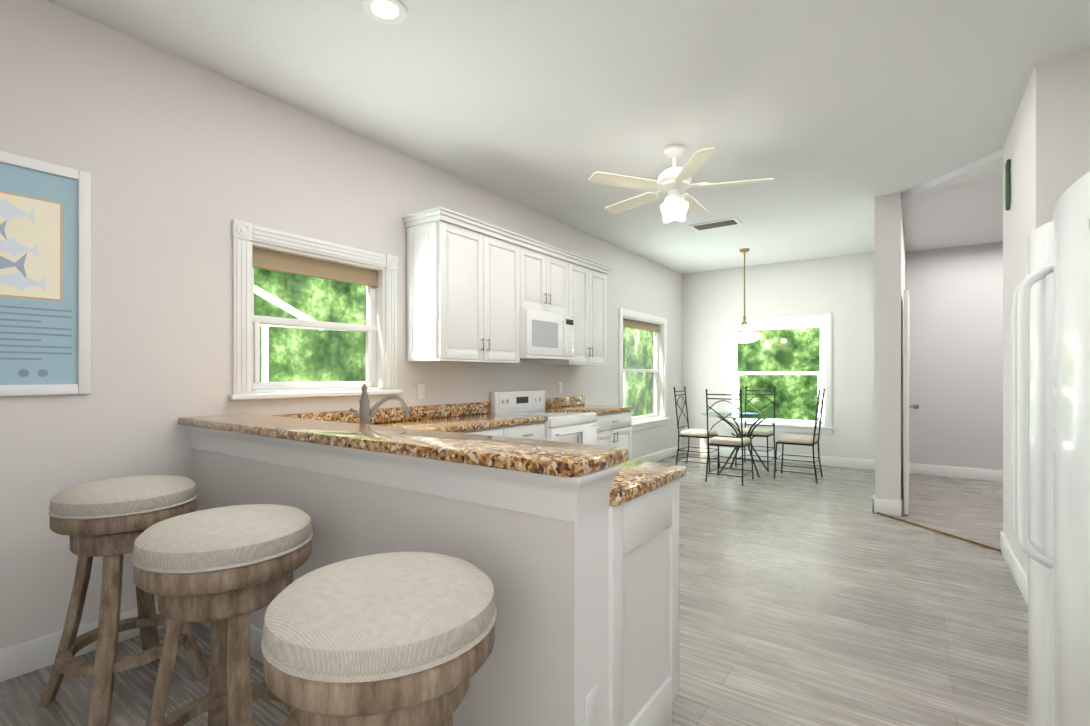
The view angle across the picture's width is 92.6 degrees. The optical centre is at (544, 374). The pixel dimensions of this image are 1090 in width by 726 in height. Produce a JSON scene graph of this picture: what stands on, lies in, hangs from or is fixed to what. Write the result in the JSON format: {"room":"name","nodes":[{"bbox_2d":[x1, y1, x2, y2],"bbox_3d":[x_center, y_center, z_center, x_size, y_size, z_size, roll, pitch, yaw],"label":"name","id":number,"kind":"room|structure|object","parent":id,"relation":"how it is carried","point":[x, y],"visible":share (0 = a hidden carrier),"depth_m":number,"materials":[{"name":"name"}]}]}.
{"room":"kitchen","nodes":[
{"label":"kitchen","id":0,"kind":"room"},
{"bbox_2d":[0,0,681,648],"bbox_3d":[-0.522,-0.180,4.719,0.150,2.900,9.550,0,0,35],"label":"wall","id":1,"kind":"structure","parent":0,"point":[182,162],"depth_m":2.65,"materials":[{"name":"white paint"}]},
{"bbox_2d":[0,151,90,395],"bbox_3d":[-2.282,-0.416,2.099,0.021,1.010,0.700,0,0,35],"label":"poster","id":2,"kind":"object","parent":1,"relation":"attached to","point":[45,278],"visible":1,"depth_m":2.26,"materials":[{"name":"blue paper"}]},
{"bbox_2d":[0,602,165,681],"bbox_3d":[-2.532,1.201,1.752,0.016,0.135,2.385,0,0,35],"label":"baseboard","id":3,"kind":"structure","parent":1,"relation":"attached to","point":[22,658],"depth_m":2.24,"materials":[{"name":"white wood"}]},
{"bbox_2d":[226,412,323,435],"bbox_3d":[-1.574,0.289,3.090,0.022,0.100,0.554,0,0,35],"label":"backsplash","id":4,"kind":"structure","parent":1,"relation":"attached to","point":[317,415],"depth_m":3.23,"materials":[{"name":"brown stone"}]},
{"bbox_2d":[228,219,402,399],"bbox_3d":[-1.449,-0.358,3.366,0.210,0.995,1.160,0,0,35],"label":"window","id":5,"kind":"structure","parent":1,"relation":"in","point":[374,273],"depth_m":3.29,"materials":[{"name":"white wood"}]},
{"bbox_2d":[417,384,424,398],"bbox_3d":[-0.948,0.130,3.985,0.007,0.114,0.070,0,0,35],"label":"electrical outlet plate","id":6,"kind":"object","parent":1,"relation":"attached to","point":[420,387],"depth_m":3.98,"materials":[{"name":"white plastic"}]},
{"bbox_2d":[405,210,525,361],"bbox_3d":[-0.606,-0.617,4.169,0.347,1.016,0.996,0,0,35],"label":"upper cabinet","id":7,"kind":"object","parent":1,"relation":"attached to","point":[474,286],"depth_m":3.87,"materials":[{"name":"white paint"}]},
{"bbox_2d":[526,242,569,315],"bbox_3d":[-0.132,-0.845,4.834,0.347,0.561,0.758,0,0,35],"label":"upper cabinet","id":8,"kind":"object","parent":1,"relation":"attached to","point":[547,271],"depth_m":4.74,"materials":[{"name":"white paint"}]},
{"bbox_2d":[520,308,573,360],"bbox_3d":[-0.085,-0.350,4.801,0.460,0.420,0.754,0,0,35],"label":"microwave","id":9,"kind":"object","parent":8,"relation":"attached to","point":[546,335],"visible":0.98,"depth_m":4.61,"materials":[{"name":"white plastic"}]},
{"bbox_2d":[558,382,561,392],"bbox_3d":[0.159,0.140,5.541,0.007,0.114,0.070,0,0,35],"label":"electrical outlet plate","id":10,"kind":"object","parent":1,"relation":"attached to","point":[559,383],"depth_m":5.54,"materials":[{"name":"white plastic"}]},
{"bbox_2d":[540,258,609,365],"bbox_3d":[0.292,-0.617,5.431,0.347,1.016,0.826,0,0,35],"label":"upper cabinet","id":11,"kind":"object","parent":1,"relation":"attached to","point":[588,284],"depth_m":5.34,"materials":[{"name":"white paint"}]},
{"bbox_2d":[619,308,669,430],"bbox_3d":[1.349,-0.046,7.296,0.210,1.605,1.590,0,0,35],"label":"window","id":12,"kind":"structure","parent":1,"relation":"in","point":[656,418],"depth_m":7.51,"materials":[{"name":"white"}]},
{"bbox_2d":[632,445,683,462],"bbox_3d":[1.340,1.204,7.192,0.016,0.135,3.060,0,0,35],"label":"baseboard","id":13,"kind":"structure","parent":1,"relation":"attached to","point":[654,457],"depth_m":7.72,"materials":[{"name":"white wood"}]},
{"bbox_2d":[0,453,1028,725],"bbox_3d":[1.613,1.319,3.106,5.500,0.100,9.700,0,0,35],"label":"floor","id":14,"kind":"structure","parent":0,"point":[828,599],"depth_m":2.70,"materials":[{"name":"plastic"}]},
{"bbox_2d":[38,475,208,725],"bbox_3d":[-1.681,0.849,2.100,0.481,0.846,0.481,0,0,35],"label":"bar stool","id":15,"kind":"object","parent":14,"relation":"on","point":[111,520],"visible":0.83,"depth_m":1.95,"materials":[{"name":"brown wood"}]},
{"bbox_2d":[131,504,312,725],"bbox_3d":[-0.964,0.848,1.590,0.545,0.846,0.545,0,0,35],"label":"bar stool","id":16,"kind":"object","parent":14,"relation":"on","point":[226,570],"visible":0.85,"depth_m":1.46,"materials":[{"name":"brown wood"}]},
{"bbox_2d":[282,448,361,581],"bbox_3d":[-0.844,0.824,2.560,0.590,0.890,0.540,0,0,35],"label":"base cabinet","id":17,"kind":"object","parent":14,"relation":"on","point":[328,489],"depth_m":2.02,"materials":[{"name":"white paint"}]},
{"bbox_2d":[261,552,496,725],"bbox_3d":[-0.338,0.848,1.107,0.551,0.846,0.551,0,0,35],"label":"bar stool","id":18,"kind":"object","parent":14,"relation":"on","point":[396,639],"visible":1,"depth_m":0.95,"materials":[{"name":"beige fabric"}]},
{"bbox_2d":[362,464,461,725],"bbox_3d":[-0.375,0.824,2.227,0.560,0.890,0.540,0,0,35],"label":"base cabinet","id":19,"kind":"object","parent":14,"relation":"on","point":[404,509],"depth_m":1.74,"materials":[{"name":"white paint"}]},
{"bbox_2d":[464,425,511,436],"bbox_3d":[-0.705,0.826,3.793,0.621,0.888,0.655,0,0,35],"label":"base cabinet","id":20,"kind":"object","parent":14,"relation":"on","point":[505,431],"depth_m":3.76,"materials":[{"name":"white paint"}]},
{"bbox_2d":[512,421,544,439],"bbox_3d":[-0.414,0.826,4.200,0.621,0.888,0.594,0,0,35],"label":"base cabinet","id":21,"kind":"object","parent":14,"relation":"on","point":[536,431],"depth_m":4.09,"materials":[{"name":"white paint"}]},
{"bbox_2d":[490,390,599,444],"bbox_3d":[0.023,0.703,4.723,0.726,1.095,0.760,0,0,35],"label":"range","id":22,"kind":"object","parent":14,"relation":"on","point":[580,427],"visible":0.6,"depth_m":4.65,"materials":[{"name":"white metal"}]},
{"bbox_2d":[458,480,678,725],"bbox_3d":[0.101,0.824,1.887,0.610,0.890,0.540,0,0,35],"label":"base cabinet","id":23,"kind":"object","parent":14,"relation":"on","point":[570,551],"depth_m":1.50,"materials":[{"name":"white paint"}]},
{"bbox_2d":[178,413,633,479],"bbox_3d":[-0.812,0.239,2.111,2.398,0.040,0.335,0,0,35],"label":"countertop","id":24,"kind":"structure","parent":23,"relation":"on","point":[556,460],"depth_m":1.67,"materials":[{"name":"brown stone"}]},
{"bbox_2d":[226,436,685,507],"bbox_3d":[-0.609,0.359,2.402,2.393,0.040,0.555,0,0,35],"label":"countertop","id":25,"kind":"structure","parent":23,"relation":"on","point":[624,485],"depth_m":1.64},
{"bbox_2d":[350,384,407,424],"bbox_3d":[-0.798,0.190,2.509,0.141,0.295,0.283,0,0,35],"label":"faucet","id":26,"kind":"object","parent":25,"relation":"on","point":[365,414],"visible":0.81,"depth_m":2.39,"materials":[{"name":"silver metal"}]},
{"bbox_2d":[585,684,598,725],"bbox_3d":[0.129,0.913,1.420,0.004,0.110,0.070,0,0,35],"label":"electrical outlet plate","id":27,"kind":"object","parent":23,"relation":"attached to","point":[592,707],"depth_m":1.42,"materials":[{"name":"white plastic"}]},
{"bbox_2d":[595,411,631,459],"bbox_3d":[0.440,0.827,5.401,0.621,0.888,0.824,0,0,35],"label":"base cabinet","id":28,"kind":"object","parent":14,"relation":"on","point":[615,430],"depth_m":5.25,"materials":[{"name":"white paint"}]},
{"bbox_2d":[324,396,633,431],"bbox_3d":[-0.233,0.310,4.443,0.638,0.140,3.204,0,0,35],"label":"countertop","id":29,"kind":"structure","parent":28,"relation":"on","point":[460,417],"depth_m":3.96,"materials":[{"name":"stone"}]},
{"bbox_2d":[673,387,719,470],"bbox_3d":[2.079,0.722,7.132,0.516,1.100,0.446,0,0,35],"label":"dining chair","id":30,"kind":"object","parent":14,"relation":"on","point":[695,433],"visible":0.92,"depth_m":7.08,"materials":[{"name":"grey metal"}]},
{"bbox_2d":[705,389,753,485],"bbox_3d":[2.209,0.721,6.236,0.446,1.100,0.516,0,0,35],"label":"dining chair","id":31,"kind":"object","parent":14,"relation":"on","point":[742,442],"visible":1,"depth_m":6.12,"materials":[{"name":"grey metal"}]},
{"bbox_2d":[702,412,789,476],"bbox_3d":[2.588,0.899,6.770,1.072,0.755,1.072,0,0,35],"label":"dining table","id":32,"kind":"object","parent":14,"relation":"on","point":[766,416],"visible":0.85,"depth_m":6.74,"materials":[{"name":"clear glass"}]},
{"bbox_2d":[735,413,759,414],"bbox_3d":[2.600,0.511,6.700,0.310,0.019,0.310,0,0,35],"label":"plate","id":33,"kind":"object","parent":32,"relation":"on","point":[748,413],"visible":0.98,"depth_m":6.70,"materials":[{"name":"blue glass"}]},
{"bbox_2d":[735,386,775,469],"bbox_3d":[2.951,0.722,7.279,0.446,1.100,0.516,0,0,35],"label":"dining chair","id":34,"kind":"object","parent":14,"relation":"on","point":[761,432],"visible":0.77,"depth_m":7.31,"materials":[{"name":"grey metal"}]},
{"bbox_2d":[773,388,824,482],"bbox_3d":[3.122,0.721,6.390,0.516,1.100,0.446,0,0,35],"label":"dining chair","id":35,"kind":"object","parent":14,"relation":"on","point":[812,441],"visible":1,"depth_m":6.31,"materials":[{"name":"grey metal"}]},
{"bbox_2d":[877,512,1000,551],"bbox_3d":[3.144,1.267,4.239,0.006,0.030,1.048,0,0,-13],"label":"threshold","id":36,"kind":"object","parent":14,"relation":"on","point":[951,535],"visible":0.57,"depth_m":4.14,"materials":[{"name":"brown wood"}]},
{"bbox_2d":[1012,171,1089,725],"bbox_3d":[1.734,0.390,1.345,0.760,1.757,0.930,0,0,35],"label":"refrigerator","id":37,"kind":"object","parent":14,"relation":"on","point":[1051,412],"visible":1,"depth_m":1.43,"materials":[{"name":"white metal"}]},
{"bbox_2d":[47,0,1089,273],"bbox_3d":[1.613,-1.681,3.107,5.500,0.100,9.700,0,0,35],"label":"ceiling","id":38,"kind":"structure","parent":0,"point":[833,118],"depth_m":2.97,"materials":[{"name":"white paint"}]},
{"bbox_2d":[362,0,406,24],"bbox_3d":[-0.714,-1.625,2.321,0.190,0.012,0.190,0,0,35],"label":"recessed light","id":39,"kind":"object","parent":38,"relation":"in","point":[390,12],"visible":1,"depth_m":2.33,"materials":[{"name":"white"}]},
{"bbox_2d":[589,144,773,222],"bbox_3d":[0.953,-1.365,3.793,1.277,0.530,1.230,0,0,35],"label":"ceiling fan","id":40,"kind":"object","parent":38,"relation":"hanging from","point":[674,181],"visible":1,"depth_m":3.68,"materials":[{"name":"white"}]},
{"bbox_2d":[689,217,741,230],"bbox_3d":[1.846,-1.621,5.642,0.500,0.016,0.260,0,0,35],"label":"ceiling vent","id":41,"kind":"object","parent":38,"relation":"in","point":[717,224],"visible":0.98,"depth_m":5.61,"materials":[{"name":"white metal"}]},
{"bbox_2d":[727,248,761,346],"bbox_3d":[2.600,-0.996,6.787,0.430,1.265,0.430,0,0,35],"label":"pendant light","id":42,"kind":"object","parent":38,"relation":"hanging from","point":[744,338],"visible":1,"depth_m":6.70,"materials":[{"name":"gold metal"}]},
{"bbox_2d":[682,242,997,469],"bbox_3d":[4.381,-0.179,6.995,5.500,2.900,0.154,0,0,35],"label":"wall","id":43,"kind":"structure","parent":0,"point":[841,289],"depth_m":6.95,"materials":[{"name":"white paint"}]},
{"bbox_2d":[722,313,833,433],"bbox_3d":[3.400,-0.011,7.660,1.500,1.675,0.210,0,0,35],"label":"dining room window","id":44,"kind":"structure","parent":43,"relation":"in","point":[823,321],"depth_m":7.57,"materials":[{"name":"white"}]},
{"bbox_2d":[684,445,874,469],"bbox_3d":[3.361,1.204,7.622,2.750,0.135,0.016,0,0,35],"label":"baseboard","id":45,"kind":"structure","parent":43,"relation":"attached to","point":[854,463],"depth_m":7.44,"materials":[{"name":"white wood"}]},
{"bbox_2d":[909,463,1002,481],"bbox_3d":[5.540,1.203,6.070,2.160,0.135,0.016,0,0,35],"label":"baseboard","id":46,"kind":"structure","parent":43,"relation":"attached to","point":[914,468],"depth_m":6.40,"materials":[{"name":"white wood"}]},
{"bbox_2d":[875,193,904,500],"bbox_3d":[3.836,-0.179,5.747,0.200,2.900,2.520,0,0,35],"label":"wall","id":47,"kind":"structure","parent":0,"point":[889,339],"depth_m":4.72,"materials":[{"name":"white paint"}]},
{"bbox_2d":[872,493,879,512],"bbox_3d":[3.732,1.203,5.786,0.016,0.135,2.496,0,0,35],"label":"baseboard","id":48,"kind":"structure","parent":47,"relation":"attached to","point":[875,502],"depth_m":4.76,"materials":[{"name":"white wood"}]},
{"bbox_2d":[900,480,903,516],"bbox_3d":[3.920,1.203,5.677,0.016,0.135,2.536,0,0,35],"label":"baseboard","id":49,"kind":"structure","parent":47,"relation":"attached to","point":[902,499],"depth_m":4.67,"materials":[{"name":"white wood"}]},
{"bbox_2d":[904,290,918,514],"bbox_3d":[3.509,0.249,4.980,0.116,2.018,0.790,0,0,35],"label":"hall door","id":50,"kind":"structure","parent":47,"relation":"in","point":[906,402],"depth_m":4.68,"materials":[{"name":"white wood"}]},
{"bbox_2d":[901,149,1002,251],"bbox_3d":[4.628,-1.602,4.773,2.220,0.054,3.190,0,0,35],"label":"wall","id":51,"kind":"structure","parent":0,"point":[962,206],"depth_m":4.94,"materials":[{"name":"white paint"}]},
{"bbox_2d":[998,50,1089,576],"bbox_3d":[3.160,-0.180,3.080,0.551,2.900,1.250,0,0,35],"label":"wall","id":52,"kind":"structure","parent":0,"point":[1047,144],"depth_m":2.80,"materials":[{"name":"white paint"}]},
{"bbox_2d":[1005,159,1010,210],"bbox_3d":[3.084,-1.256,3.472,0.022,0.325,0.100,0,0,35],"label":"decor","id":53,"kind":"object","parent":52,"relation":"attached to","point":[1007,186],"visible":0.98,"depth_m":3.45,"materials":[{"name":"green"}]},
{"bbox_2d":[1000,531,1027,605],"bbox_3d":[2.918,1.202,3.229,0.016,0.135,1.246,0,0,35],"label":"baseboard","id":54,"kind":"structure","parent":52,"relation":"attached to","point":[1021,579],"depth_m":3.22,"materials":[{"name":"white wood"}]},
{"label":"outside","id":55,"kind":"structure","parent":0,"visible":0},
{"bbox_2d":[254,285,343,381],"bbox_3d":[-2.678,0.011,4.320,0.050,2.517,2.601,0,0,35],"label":"outdoor structure","id":56,"kind":"structure","parent":55,"point":[260,292],"depth_m":4.60,"materials":[{"name":"white"}]},
{"bbox_2d":[254,268,653,416],"bbox_3d":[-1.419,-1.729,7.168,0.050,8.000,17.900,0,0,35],"label":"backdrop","id":57,"kind":"structure","parent":55,"point":[327,367],"depth_m":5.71,"materials":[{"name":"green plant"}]},
{"bbox_2d":[738,327,819,420],"bbox_3d":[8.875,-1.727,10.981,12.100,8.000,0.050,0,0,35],"label":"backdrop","id":58,"kind":"structure","parent":55,"point":[810,350],"depth_m":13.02,"materials":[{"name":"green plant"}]}
]}

